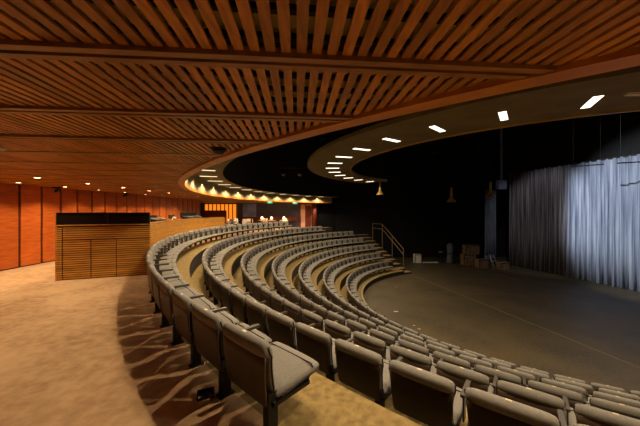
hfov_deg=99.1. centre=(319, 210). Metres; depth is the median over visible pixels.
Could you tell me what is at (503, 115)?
recessed light
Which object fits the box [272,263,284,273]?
seat
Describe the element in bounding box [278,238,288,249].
seat
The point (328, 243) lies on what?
seat
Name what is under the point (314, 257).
seat
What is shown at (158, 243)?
seat
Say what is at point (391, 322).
seat
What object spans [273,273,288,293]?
seat
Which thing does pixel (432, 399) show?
seat
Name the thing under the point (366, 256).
seat
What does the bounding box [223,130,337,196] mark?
wall
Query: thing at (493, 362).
seat
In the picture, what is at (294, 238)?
seat
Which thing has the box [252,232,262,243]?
seat
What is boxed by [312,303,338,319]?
seat
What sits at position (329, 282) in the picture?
seat
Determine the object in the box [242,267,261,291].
seat
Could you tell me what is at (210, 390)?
bracket
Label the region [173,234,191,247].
seat
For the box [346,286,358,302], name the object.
seat
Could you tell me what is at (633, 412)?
seat
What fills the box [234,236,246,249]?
seat
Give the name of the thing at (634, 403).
seat
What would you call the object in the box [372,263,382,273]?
seat
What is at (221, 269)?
cushion
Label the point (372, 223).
handrail
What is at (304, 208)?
doorway
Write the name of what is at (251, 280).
seat
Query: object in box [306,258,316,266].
seat
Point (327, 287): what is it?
seat
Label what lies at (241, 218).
rail
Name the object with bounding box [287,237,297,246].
seat
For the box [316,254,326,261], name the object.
seat
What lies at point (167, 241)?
seat
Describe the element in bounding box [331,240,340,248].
seat
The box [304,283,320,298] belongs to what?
seat
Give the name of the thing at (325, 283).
seat
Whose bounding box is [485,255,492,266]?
folding chair
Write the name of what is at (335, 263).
seat
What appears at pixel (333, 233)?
seat
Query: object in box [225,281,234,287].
cushion
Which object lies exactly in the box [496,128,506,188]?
stage light
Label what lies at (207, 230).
seat
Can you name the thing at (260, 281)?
seat
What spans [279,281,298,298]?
seat
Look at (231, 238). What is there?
seat
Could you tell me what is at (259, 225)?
seat
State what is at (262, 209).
wall
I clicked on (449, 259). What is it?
cloth
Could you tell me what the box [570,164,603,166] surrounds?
bar
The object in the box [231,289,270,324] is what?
seat
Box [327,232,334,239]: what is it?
seat
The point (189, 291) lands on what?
cushion
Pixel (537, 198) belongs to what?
stage curtain
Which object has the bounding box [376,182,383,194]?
pendant lamp
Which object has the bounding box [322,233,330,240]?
seat
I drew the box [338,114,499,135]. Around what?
ceiling
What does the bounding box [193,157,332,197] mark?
ceiling
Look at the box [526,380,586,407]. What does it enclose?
seat
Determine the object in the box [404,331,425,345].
seat
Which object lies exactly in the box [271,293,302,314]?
seat
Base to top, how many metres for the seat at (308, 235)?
0.670 m
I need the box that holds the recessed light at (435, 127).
[428,125,446,131]
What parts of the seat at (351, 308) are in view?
backrest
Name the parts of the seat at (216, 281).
backrest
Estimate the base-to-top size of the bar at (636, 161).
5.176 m
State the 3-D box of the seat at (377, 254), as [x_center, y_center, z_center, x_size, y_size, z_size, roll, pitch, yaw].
[4.551,3.570,20.940,0.612,0.670,0.562,0,0,-33]
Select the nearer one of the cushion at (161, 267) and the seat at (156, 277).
the seat at (156, 277)
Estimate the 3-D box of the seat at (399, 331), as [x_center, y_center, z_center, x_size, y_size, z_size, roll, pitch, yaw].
[2.267,3.570,7.742,0.562,0.670,0.612,0,0,-37]
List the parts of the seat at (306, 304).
backrest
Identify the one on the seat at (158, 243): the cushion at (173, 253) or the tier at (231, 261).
the cushion at (173, 253)
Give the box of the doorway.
[299,203,311,226]
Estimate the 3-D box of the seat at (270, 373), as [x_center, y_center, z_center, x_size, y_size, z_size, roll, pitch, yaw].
[-0.386,1.195,2.127,0.572,0.670,0.562,0,0,42]
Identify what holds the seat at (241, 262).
on the tier at (264, 264)
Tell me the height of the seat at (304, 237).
0.670 m
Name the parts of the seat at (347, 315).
backrest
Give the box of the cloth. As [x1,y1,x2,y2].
[446,243,453,263]
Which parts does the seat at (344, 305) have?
backrest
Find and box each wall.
[0,183,199,270]
[150,217,224,246]
[185,175,331,201]
[201,203,311,226]
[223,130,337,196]
[317,197,335,231]
[332,234,357,238]
[336,135,508,256]
[503,111,639,173]
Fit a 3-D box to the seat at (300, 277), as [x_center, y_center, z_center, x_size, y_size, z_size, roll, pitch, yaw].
[-0.558,3.095,11.345,0.562,0.670,0.612,0,0,-11]
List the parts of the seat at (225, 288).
backrest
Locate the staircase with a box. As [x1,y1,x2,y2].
[357,234,410,273]
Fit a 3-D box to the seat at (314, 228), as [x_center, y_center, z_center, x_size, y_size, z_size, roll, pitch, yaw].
[-0.330,1.670,22.863,0.562,0.670,0.612,0,0,44]
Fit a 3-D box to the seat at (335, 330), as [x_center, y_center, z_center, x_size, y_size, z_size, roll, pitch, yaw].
[0.450,2.145,4.534,0.562,0.670,0.612,0,0,-44]
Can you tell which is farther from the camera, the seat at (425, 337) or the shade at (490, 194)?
the shade at (490, 194)
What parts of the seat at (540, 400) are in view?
backrest, armrest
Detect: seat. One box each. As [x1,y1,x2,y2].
[145,254,178,292]
[145,259,183,302]
[146,250,176,269]
[147,264,190,313]
[149,247,175,263]
[151,244,177,260]
[151,271,198,327]
[155,241,178,256]
[159,239,181,253]
[159,279,216,345]
[164,237,184,250]
[168,236,188,249]
[171,290,239,368]
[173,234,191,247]
[178,233,195,251]
[183,232,199,248]
[188,231,204,246]
[191,303,271,399]
[193,230,208,244]
[199,229,213,243]
[202,254,221,278]
[202,257,223,284]
[202,261,226,290]
[203,251,221,264]
[204,228,218,241]
[204,265,230,296]
[205,249,222,260]
[207,247,224,258]
[207,270,234,304]
[209,227,222,240]
[210,245,226,255]
[212,275,244,310]
[213,243,228,252]
[215,226,227,239]
[217,241,231,251]
[220,226,232,237]
[220,282,257,317]
[221,240,234,249]
[222,322,318,425]
[225,225,237,236]
[225,238,238,253]
[229,237,242,251]
[231,225,242,235]
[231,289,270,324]
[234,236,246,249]
[236,224,246,234]
[238,235,250,247]
[240,261,256,281]
[241,224,252,234]
[241,258,255,269]
[241,264,258,286]
[242,255,256,266]
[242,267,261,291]
[243,234,254,246]
[244,253,257,262]
[244,271,264,296]
[246,251,259,259]
[246,298,287,336]
[247,223,257,233]
[247,233,258,244]
[248,249,261,257]
[248,276,270,299]
[251,247,263,255]
[252,223,261,232]
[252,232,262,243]
[253,281,279,301]
[255,246,266,254]
[256,231,267,242]
[257,223,267,231]
[258,244,269,253]
[261,287,287,308]
[262,222,271,230]
[262,231,272,241]
[262,243,272,255]
[266,230,276,240]
[266,242,276,253]
[267,309,315,350]
[268,222,276,229]
[269,241,280,252]
[271,230,280,239]
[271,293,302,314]
[272,261,284,270]
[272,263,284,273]
[272,266,285,284]
[272,269,286,288]
[273,222,282,229]
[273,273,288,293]
[274,239,284,250]
[274,258,285,267]
[276,229,285,238]
[276,256,287,265]
[276,276,293,295]
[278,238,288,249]
[278,254,289,262]
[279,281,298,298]
[281,229,290,237]
[281,252,291,260]
[283,221,291,228]
[283,238,292,247]
[284,251,294,259]
[284,285,306,302]
[284,300,315,322]
[286,228,294,236]
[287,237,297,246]
[287,249,298,257]
[291,228,300,236]
[291,248,301,256]
[292,236,301,245]
[292,291,313,307]
[295,247,305,257]
[295,322,352,381]
[296,227,304,235]
[297,235,306,244]
[298,270,310,286]
[299,246,308,256]
[299,267,310,276]
[299,273,311,290]
[299,276,313,294]
[300,264,311,273]
[301,280,316,297]
[301,297,323,311]
[302,227,310,234]
[302,235,310,243]
[302,262,312,270]
[302,309,337,331]
[303,244,312,254]
[304,260,314,268]
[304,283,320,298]
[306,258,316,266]
[307,234,315,243]
[307,243,316,253]
[308,288,326,302]
[309,257,319,264]
[311,234,320,242]
[312,226,320,233]
[312,243,320,252]
[312,255,322,263]
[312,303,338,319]
[314,293,333,305]
[316,242,325,251]
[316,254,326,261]
[317,226,325,232]
[317,233,324,241]
[320,252,329,263]
[321,241,330,250]
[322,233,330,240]
[322,298,340,310]
[323,273,333,282]
[323,276,333,291]
[323,279,335,295]
[324,251,333,261]
[324,270,334,279]
[324,282,337,299]
[324,319,365,343]
[326,240,335,249]
[326,268,336,276]
[326,286,340,298]
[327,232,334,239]
[327,311,356,326]
[328,250,337,260]
[328,266,338,273]
[329,290,345,303]
[330,264,340,271]
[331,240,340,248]
[332,232,340,239]
[332,304,353,316]
[333,249,342,258]
[333,262,343,270]
[334,294,350,305]
[335,339,402,407]
[336,239,344,247]
[337,248,346,257]
[337,261,347,268]
[340,259,350,267]
[340,299,358,310]
[341,239,350,246]
[342,247,351,256]
[343,231,350,238]
[344,310,367,322]
[345,258,354,268]
[346,277,356,286]
[346,280,356,289]
[346,283,356,298]
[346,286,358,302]
[346,319,378,335]
[347,238,354,246]
[347,246,356,255]
[348,275,358,283]
[348,290,361,305]
[348,305,366,317]
[349,257,358,266]
[350,272,360,280]
[351,294,365,307]
[352,238,360,245]
[352,246,361,254]
[353,270,362,278]
[353,331,399,360]
[354,255,362,265]
[355,298,370,310]
[356,269,365,276]
[358,237,365,244]
[358,245,366,253]
[358,310,378,320]
[359,254,367,264]
[359,267,369,275]
[359,318,385,329]
[361,303,377,314]
[363,245,372,252]
[363,265,373,276]
[364,254,372,262]
[368,264,377,274]
[368,308,384,317]
[369,244,376,252]
[369,253,378,261]
[369,328,405,346]
[371,317,393,326]
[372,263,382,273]
[375,252,383,260]
[378,262,387,271]
[378,314,395,324]
[378,325,407,340]
[383,261,392,270]
[386,324,410,335]
[389,320,409,332]
[389,345,443,374]
[389,360,470,425]
[398,339,439,362]
[400,334,432,347]
[403,327,425,336]
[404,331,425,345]
[420,334,444,342]
[426,339,455,350]
[427,344,462,357]
[433,351,478,371]
[436,361,497,394]
[440,341,460,350]
[451,348,483,359]
[459,354,497,369]
[463,349,490,358]
[464,387,566,425]
[475,365,525,394]
[481,358,514,369]
[490,357,519,368]
[496,366,538,385]
[496,380,570,425]
[515,367,551,381]
[520,366,551,375]
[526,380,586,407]
[541,378,588,400]
[552,374,585,383]
[554,378,594,394]
[564,403,639,425]
[585,391,639,407]
[585,397,639,419]
[590,382,625,392]
[597,388,639,401]
[628,390,639,396]
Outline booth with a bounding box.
[55,212,150,280]
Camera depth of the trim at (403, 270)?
16.79 m
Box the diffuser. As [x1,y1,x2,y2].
[430,126,444,131]
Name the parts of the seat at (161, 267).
backrest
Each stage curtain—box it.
[509,165,566,275]
[566,154,639,291]
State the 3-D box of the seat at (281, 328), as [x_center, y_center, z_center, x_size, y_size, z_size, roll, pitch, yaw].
[-0.343,1.670,3.691,0.562,0.670,0.612,0,0,-44]
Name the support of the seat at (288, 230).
on the tier at (231, 261)
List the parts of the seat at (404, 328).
backrest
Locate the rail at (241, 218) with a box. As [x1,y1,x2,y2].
[240,217,296,220]
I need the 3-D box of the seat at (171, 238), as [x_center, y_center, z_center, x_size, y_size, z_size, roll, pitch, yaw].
[-4.804,1.195,9.221,0.562,0.670,0.612,0,0,-16]
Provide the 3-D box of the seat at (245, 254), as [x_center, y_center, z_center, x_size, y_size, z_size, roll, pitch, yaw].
[-2.925,2.145,11.491,0.562,0.670,0.612,0,0,-8]
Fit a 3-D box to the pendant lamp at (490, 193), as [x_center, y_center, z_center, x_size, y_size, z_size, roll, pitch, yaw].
[11.258,-4.169,18.000,0.620,6.542,0.611,0,0,0]
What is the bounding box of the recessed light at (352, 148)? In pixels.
[352,148,371,150]
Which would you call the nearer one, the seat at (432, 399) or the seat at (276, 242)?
the seat at (432, 399)
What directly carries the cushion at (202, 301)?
on the seat at (166, 288)
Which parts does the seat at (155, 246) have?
backrest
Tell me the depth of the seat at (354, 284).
14.80 m
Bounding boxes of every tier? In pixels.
[161,227,421,425]
[191,233,467,425]
[233,238,365,301]
[265,244,371,297]
[293,251,382,298]
[317,259,392,299]
[341,268,403,303]
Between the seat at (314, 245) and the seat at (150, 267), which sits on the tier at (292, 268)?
the seat at (314, 245)
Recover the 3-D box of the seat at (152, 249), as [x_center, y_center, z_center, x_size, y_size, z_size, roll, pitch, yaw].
[-3.695,1.195,6.404,0.562,0.670,0.612,0,0,-28]
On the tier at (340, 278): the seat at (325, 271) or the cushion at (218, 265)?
the seat at (325, 271)
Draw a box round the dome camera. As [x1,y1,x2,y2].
[211,147,226,154]
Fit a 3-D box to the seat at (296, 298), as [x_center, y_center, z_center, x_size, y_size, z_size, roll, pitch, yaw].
[-0.449,2.620,7.689,0.562,0.670,0.612,0,0,-29]
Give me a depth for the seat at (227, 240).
12.79 m
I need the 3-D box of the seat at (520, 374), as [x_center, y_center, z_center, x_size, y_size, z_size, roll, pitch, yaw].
[3.539,3.095,4.894,0.612,0.670,0.562,0,0,36]
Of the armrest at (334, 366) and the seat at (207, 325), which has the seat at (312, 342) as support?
the armrest at (334, 366)
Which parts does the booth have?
slat panel, access panel, screen frame, access panel, slat panel, access panel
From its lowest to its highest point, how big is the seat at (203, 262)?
0.670 m
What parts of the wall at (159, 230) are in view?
cap rail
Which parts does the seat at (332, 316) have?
backrest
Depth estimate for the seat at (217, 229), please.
14.48 m
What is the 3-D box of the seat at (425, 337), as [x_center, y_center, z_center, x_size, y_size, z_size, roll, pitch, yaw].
[3.405,4.045,8.166,0.562,0.670,0.612,0,0,-39]
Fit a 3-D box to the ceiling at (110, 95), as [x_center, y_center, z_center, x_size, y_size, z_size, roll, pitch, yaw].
[1.491,-0.789,11.149,29.025,0.222,28.343,0,0,0]
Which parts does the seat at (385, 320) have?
backrest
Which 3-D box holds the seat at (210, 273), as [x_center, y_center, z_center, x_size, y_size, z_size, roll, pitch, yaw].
[-2.188,1.670,6.081,0.562,0.670,0.612,0,0,-31]
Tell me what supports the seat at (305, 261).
on the tier at (317, 272)
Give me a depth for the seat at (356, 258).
19.39 m
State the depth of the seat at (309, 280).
11.82 m
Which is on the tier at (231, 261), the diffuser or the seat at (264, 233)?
the seat at (264, 233)
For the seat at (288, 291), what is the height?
0.670 m
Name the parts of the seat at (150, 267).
backrest, armrest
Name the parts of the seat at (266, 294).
backrest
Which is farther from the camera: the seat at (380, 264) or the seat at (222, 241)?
the seat at (380, 264)
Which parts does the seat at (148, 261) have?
backrest, armrest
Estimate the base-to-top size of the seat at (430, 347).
0.670 m
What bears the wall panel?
attached to the wall at (262, 209)
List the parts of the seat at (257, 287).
backrest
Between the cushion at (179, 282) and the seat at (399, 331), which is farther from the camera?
the seat at (399, 331)
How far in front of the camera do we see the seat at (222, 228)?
15.13 m
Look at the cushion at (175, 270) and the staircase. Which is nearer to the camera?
the cushion at (175, 270)
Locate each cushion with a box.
[159,259,175,263]
[159,263,176,269]
[161,255,177,258]
[162,268,178,275]
[162,273,183,281]
[163,252,178,256]
[166,249,181,252]
[169,280,190,289]
[179,287,198,296]
[192,297,216,309]
[210,260,221,264]
[211,257,222,260]
[211,263,221,268]
[212,267,223,272]
[213,309,239,323]
[214,271,226,276]
[218,276,230,281]
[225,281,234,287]
[236,323,271,342]
[270,342,318,396]
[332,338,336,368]
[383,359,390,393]
[386,346,390,360]
[430,363,435,373]
[453,387,461,425]
[488,383,493,393]
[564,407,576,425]
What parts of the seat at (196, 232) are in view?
backrest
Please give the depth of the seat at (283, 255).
14.54 m
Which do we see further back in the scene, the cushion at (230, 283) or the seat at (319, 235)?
the seat at (319, 235)
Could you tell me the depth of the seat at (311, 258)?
15.98 m
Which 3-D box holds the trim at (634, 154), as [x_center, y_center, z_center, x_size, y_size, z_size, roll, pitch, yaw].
[18.258,-3.210,15.725,0.060,0.080,16.700,0,0,-15]
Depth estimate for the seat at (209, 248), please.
9.84 m
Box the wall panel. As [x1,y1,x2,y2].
[243,204,255,216]
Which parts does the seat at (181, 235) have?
backrest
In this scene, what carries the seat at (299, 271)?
on the tier at (317, 272)
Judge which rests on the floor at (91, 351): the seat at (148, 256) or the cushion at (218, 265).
the seat at (148, 256)
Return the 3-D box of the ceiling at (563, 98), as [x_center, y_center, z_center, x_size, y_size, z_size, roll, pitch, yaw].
[6.897,-2.200,10.268,20.400,0.120,12.321,0,0,42]
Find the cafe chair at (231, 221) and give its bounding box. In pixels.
[227,219,233,224]
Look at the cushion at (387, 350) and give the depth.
4.07 m
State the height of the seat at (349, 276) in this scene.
0.670 m
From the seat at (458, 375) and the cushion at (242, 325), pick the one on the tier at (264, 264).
the seat at (458, 375)
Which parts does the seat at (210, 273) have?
backrest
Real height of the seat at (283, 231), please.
0.670 m
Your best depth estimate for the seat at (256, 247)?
13.78 m
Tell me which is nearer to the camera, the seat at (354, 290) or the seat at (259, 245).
the seat at (354, 290)
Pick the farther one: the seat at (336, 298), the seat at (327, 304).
the seat at (336, 298)
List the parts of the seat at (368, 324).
backrest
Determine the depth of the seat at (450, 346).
7.55 m
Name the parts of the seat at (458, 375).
backrest, armrest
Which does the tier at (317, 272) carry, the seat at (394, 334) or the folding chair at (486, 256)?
the seat at (394, 334)
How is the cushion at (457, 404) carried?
on the seat at (432, 399)
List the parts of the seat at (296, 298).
backrest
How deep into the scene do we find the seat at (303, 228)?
21.94 m
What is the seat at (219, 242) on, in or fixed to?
on the tier at (231, 261)
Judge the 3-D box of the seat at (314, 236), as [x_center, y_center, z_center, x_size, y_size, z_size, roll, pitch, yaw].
[-0.305,2.145,21.140,0.562,0.670,0.612,0,0,39]
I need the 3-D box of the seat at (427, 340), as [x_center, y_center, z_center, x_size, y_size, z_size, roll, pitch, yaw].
[3.052,3.570,6.831,0.562,0.670,0.612,0,0,-44]
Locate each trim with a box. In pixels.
[178,47,639,202]
[350,108,639,181]
[361,270,403,304]
[504,154,637,173]
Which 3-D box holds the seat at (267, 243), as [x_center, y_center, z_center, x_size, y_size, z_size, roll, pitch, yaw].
[-2.815,2.145,15.702,0.562,0.670,0.612,0,0,11]
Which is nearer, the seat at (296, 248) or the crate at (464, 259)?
the seat at (296, 248)
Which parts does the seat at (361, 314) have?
backrest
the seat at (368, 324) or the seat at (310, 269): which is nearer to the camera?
the seat at (368, 324)
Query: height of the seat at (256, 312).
0.670 m
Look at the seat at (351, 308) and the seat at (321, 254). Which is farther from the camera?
the seat at (321, 254)
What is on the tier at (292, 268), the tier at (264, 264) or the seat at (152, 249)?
the tier at (264, 264)
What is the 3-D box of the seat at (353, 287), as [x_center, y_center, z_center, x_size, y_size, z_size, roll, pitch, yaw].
[1.642,4.045,14.319,0.562,0.670,0.612,0,0,8]
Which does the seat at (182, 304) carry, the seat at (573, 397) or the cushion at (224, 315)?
the cushion at (224, 315)
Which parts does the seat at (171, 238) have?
backrest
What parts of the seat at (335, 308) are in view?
backrest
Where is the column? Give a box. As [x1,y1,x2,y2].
[312,203,316,226]
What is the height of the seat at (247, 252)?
0.670 m
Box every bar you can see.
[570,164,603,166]
[617,161,639,163]
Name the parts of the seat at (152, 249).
backrest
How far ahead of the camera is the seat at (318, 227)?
23.30 m
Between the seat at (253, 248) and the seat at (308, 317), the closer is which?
the seat at (308, 317)
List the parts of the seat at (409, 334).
backrest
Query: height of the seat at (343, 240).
0.670 m
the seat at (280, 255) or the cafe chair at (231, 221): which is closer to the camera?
the seat at (280, 255)
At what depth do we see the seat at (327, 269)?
14.98 m
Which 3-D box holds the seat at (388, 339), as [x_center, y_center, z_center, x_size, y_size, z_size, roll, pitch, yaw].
[1.342,2.620,5.274,0.562,0.670,0.612,0,0,-44]
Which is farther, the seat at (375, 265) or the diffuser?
the seat at (375, 265)
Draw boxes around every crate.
[413,254,421,262]
[460,254,476,264]
[462,244,479,254]
[475,258,488,268]
[496,262,510,269]
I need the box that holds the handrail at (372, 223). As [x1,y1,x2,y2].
[372,223,403,267]
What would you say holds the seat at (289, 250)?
on the tier at (292, 268)
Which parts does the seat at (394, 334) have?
backrest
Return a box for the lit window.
[203,203,237,223]
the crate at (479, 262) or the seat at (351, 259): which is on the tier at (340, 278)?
the seat at (351, 259)
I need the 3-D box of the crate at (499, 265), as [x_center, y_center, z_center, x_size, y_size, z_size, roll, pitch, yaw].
[14.635,4.400,21.794,0.800,0.500,0.612,0,0,0]
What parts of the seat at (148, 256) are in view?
backrest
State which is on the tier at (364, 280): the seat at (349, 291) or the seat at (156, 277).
the seat at (349, 291)
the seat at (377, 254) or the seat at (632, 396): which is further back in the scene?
the seat at (377, 254)
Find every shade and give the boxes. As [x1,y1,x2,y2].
[447,197,455,201]
[485,192,495,196]
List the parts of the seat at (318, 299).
backrest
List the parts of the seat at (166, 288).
backrest, armrest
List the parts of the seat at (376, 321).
backrest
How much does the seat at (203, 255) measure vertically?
0.670 m
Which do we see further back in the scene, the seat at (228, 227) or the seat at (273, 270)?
the seat at (228, 227)
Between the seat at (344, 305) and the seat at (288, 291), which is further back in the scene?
the seat at (344, 305)
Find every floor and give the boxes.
[0,227,306,425]
[363,257,639,392]
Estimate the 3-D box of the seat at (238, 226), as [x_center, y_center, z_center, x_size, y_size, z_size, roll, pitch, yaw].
[-4.888,1.195,17.011,0.562,0.670,0.612,0,0,15]
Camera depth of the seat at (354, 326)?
5.56 m
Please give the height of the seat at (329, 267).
0.670 m
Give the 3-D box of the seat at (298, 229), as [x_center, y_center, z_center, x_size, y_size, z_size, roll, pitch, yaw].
[-1.503,1.670,21.477,0.562,0.670,0.612,0,0,37]
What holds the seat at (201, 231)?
on the floor at (91, 351)
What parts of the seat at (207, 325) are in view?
backrest, armrest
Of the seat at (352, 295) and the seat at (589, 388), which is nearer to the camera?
the seat at (589, 388)
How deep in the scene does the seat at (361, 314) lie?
8.59 m
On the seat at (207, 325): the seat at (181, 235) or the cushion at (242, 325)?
the cushion at (242, 325)
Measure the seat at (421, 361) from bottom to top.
0.670 m
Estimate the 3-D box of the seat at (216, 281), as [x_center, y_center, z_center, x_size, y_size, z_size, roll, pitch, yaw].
[-1.861,1.670,5.572,0.562,0.670,0.612,0,0,-34]
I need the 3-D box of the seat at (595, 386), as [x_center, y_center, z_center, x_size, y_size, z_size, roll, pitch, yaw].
[6.220,4.045,5.989,0.612,0.670,0.562,0,0,25]
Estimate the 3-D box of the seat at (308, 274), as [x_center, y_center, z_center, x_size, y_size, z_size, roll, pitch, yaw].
[-0.738,3.095,13.137,0.562,0.670,0.612,0,0,0]
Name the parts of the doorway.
door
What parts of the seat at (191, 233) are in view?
backrest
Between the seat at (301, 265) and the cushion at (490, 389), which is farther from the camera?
the seat at (301, 265)
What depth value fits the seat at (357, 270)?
17.13 m
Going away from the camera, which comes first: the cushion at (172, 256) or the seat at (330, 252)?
the cushion at (172, 256)
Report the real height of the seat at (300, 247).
0.670 m
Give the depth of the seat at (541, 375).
5.46 m
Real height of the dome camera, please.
0.070 m
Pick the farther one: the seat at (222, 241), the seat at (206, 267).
the seat at (222, 241)
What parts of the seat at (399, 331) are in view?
backrest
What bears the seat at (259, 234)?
on the tier at (231, 261)
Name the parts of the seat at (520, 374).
backrest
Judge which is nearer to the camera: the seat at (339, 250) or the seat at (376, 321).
the seat at (376, 321)
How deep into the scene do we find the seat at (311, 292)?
9.48 m
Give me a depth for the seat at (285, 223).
21.89 m
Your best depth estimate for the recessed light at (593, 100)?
5.31 m
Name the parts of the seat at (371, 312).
backrest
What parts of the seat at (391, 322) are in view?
backrest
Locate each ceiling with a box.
[0,0,639,202]
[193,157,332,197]
[307,66,639,182]
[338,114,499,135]
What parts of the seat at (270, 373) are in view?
backrest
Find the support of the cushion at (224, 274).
on the seat at (203, 262)
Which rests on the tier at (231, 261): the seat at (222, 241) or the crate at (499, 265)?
the seat at (222, 241)
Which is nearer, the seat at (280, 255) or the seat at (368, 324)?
the seat at (368, 324)
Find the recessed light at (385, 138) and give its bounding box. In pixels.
[382,137,400,141]
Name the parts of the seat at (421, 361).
backrest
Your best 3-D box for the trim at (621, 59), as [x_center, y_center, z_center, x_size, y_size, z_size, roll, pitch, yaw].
[2.067,-0.715,9.432,12.372,0.090,28.920,0,0,-27]
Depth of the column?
24.43 m
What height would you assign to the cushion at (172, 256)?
0.115 m
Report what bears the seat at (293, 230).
on the tier at (231, 261)
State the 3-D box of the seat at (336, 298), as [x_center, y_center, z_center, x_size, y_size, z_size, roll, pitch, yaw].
[0.881,3.570,10.388,0.562,0.670,0.612,0,0,-18]
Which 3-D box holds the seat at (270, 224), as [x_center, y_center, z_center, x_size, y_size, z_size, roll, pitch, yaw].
[-3.562,1.195,20.387,0.562,0.670,0.612,0,0,29]
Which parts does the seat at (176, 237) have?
backrest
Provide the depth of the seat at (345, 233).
23.64 m
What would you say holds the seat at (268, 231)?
on the tier at (231, 261)
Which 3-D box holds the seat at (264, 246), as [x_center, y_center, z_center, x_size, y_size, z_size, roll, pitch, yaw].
[-2.917,2.145,15.109,0.562,0.670,0.612,0,0,8]
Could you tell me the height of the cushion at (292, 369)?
0.115 m
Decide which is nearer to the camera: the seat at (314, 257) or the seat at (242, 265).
the seat at (242, 265)
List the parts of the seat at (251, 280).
backrest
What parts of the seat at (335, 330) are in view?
backrest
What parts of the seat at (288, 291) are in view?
backrest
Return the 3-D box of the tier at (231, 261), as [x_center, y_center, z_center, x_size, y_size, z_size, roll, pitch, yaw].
[2.198,2.243,9.150,11.846,0.475,28.250,0,0,-29]
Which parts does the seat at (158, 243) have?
backrest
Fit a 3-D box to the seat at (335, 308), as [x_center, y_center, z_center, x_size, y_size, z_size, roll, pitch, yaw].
[0.716,3.095,7.982,0.562,0.670,0.612,0,0,-30]
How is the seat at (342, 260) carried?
on the tier at (340, 278)
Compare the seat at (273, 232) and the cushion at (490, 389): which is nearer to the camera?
the cushion at (490, 389)
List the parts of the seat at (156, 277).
backrest, armrest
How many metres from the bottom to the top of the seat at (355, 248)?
0.670 m
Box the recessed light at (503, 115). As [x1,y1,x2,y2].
[497,110,508,120]
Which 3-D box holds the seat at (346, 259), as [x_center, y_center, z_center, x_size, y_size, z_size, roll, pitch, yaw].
[2.002,3.570,18.427,0.562,0.670,0.612,0,0,35]
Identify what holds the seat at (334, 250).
on the tier at (317, 272)
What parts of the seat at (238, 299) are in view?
backrest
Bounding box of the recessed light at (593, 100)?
[579,94,605,108]
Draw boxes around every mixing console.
[150,215,166,221]
[180,212,202,218]
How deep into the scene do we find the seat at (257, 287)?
6.78 m
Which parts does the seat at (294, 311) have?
backrest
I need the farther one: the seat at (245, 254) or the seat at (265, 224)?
the seat at (265, 224)
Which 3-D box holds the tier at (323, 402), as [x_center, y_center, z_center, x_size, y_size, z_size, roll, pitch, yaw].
[1.888,1.768,9.340,12.808,0.475,29.749,0,0,-27]
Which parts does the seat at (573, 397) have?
armrest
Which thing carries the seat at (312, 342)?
on the tier at (231, 261)
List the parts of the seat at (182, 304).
backrest, armrest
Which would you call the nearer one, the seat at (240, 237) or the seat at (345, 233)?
the seat at (240, 237)
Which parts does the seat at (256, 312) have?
backrest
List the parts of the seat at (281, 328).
backrest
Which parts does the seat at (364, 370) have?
backrest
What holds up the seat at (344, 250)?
on the tier at (317, 272)
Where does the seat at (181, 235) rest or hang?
on the floor at (91, 351)
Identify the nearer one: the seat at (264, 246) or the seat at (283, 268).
the seat at (283, 268)
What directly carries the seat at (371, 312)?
on the tier at (364, 280)
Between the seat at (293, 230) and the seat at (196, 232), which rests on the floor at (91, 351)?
the seat at (196, 232)
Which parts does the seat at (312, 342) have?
backrest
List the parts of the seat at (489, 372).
backrest, armrest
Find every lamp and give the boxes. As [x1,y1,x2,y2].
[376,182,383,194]
[447,137,455,201]
[485,130,495,196]
[624,92,639,95]
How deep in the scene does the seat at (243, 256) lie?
10.78 m
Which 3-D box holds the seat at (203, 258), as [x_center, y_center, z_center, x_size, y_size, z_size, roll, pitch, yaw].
[-3.029,1.670,7.689,0.562,0.670,0.612,0,0,-24]
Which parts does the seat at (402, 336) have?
backrest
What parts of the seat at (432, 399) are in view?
backrest, armrest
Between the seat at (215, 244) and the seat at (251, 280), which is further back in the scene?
the seat at (215, 244)
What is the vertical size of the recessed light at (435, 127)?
0.016 m
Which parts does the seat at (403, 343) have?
backrest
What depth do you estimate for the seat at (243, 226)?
17.46 m
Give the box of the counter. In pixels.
[204,210,226,225]
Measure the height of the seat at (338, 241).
0.670 m
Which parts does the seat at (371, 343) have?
backrest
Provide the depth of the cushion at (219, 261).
8.72 m
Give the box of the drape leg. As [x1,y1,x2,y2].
[485,190,495,265]
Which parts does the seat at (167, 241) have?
backrest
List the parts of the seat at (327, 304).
backrest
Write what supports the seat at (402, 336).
on the tier at (317, 272)
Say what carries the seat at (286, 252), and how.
on the tier at (292, 268)
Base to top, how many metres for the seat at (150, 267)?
0.670 m
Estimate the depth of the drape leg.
22.99 m
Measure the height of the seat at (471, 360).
0.670 m
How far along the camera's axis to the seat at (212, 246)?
10.40 m
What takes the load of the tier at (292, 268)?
on the tier at (317, 272)
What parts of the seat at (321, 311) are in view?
backrest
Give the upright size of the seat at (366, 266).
0.670 m
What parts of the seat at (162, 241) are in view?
backrest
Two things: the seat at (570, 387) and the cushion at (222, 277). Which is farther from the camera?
the cushion at (222, 277)
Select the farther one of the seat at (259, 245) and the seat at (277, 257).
the seat at (259, 245)
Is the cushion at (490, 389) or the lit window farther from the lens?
the lit window
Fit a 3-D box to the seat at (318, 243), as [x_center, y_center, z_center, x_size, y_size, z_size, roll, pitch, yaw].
[0.084,2.620,19.719,0.562,0.670,0.612,0,0,35]
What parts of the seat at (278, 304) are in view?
backrest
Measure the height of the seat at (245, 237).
0.670 m
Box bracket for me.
[197,387,213,400]
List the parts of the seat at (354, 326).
backrest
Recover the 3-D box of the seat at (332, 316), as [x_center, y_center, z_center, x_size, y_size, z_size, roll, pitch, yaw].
[0.549,2.620,6.183,0.562,0.670,0.612,0,0,-38]
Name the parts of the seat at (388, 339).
backrest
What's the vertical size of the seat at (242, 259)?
0.670 m
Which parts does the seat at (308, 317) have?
backrest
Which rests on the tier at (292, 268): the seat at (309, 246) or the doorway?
the seat at (309, 246)
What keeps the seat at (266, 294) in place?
on the tier at (264, 264)

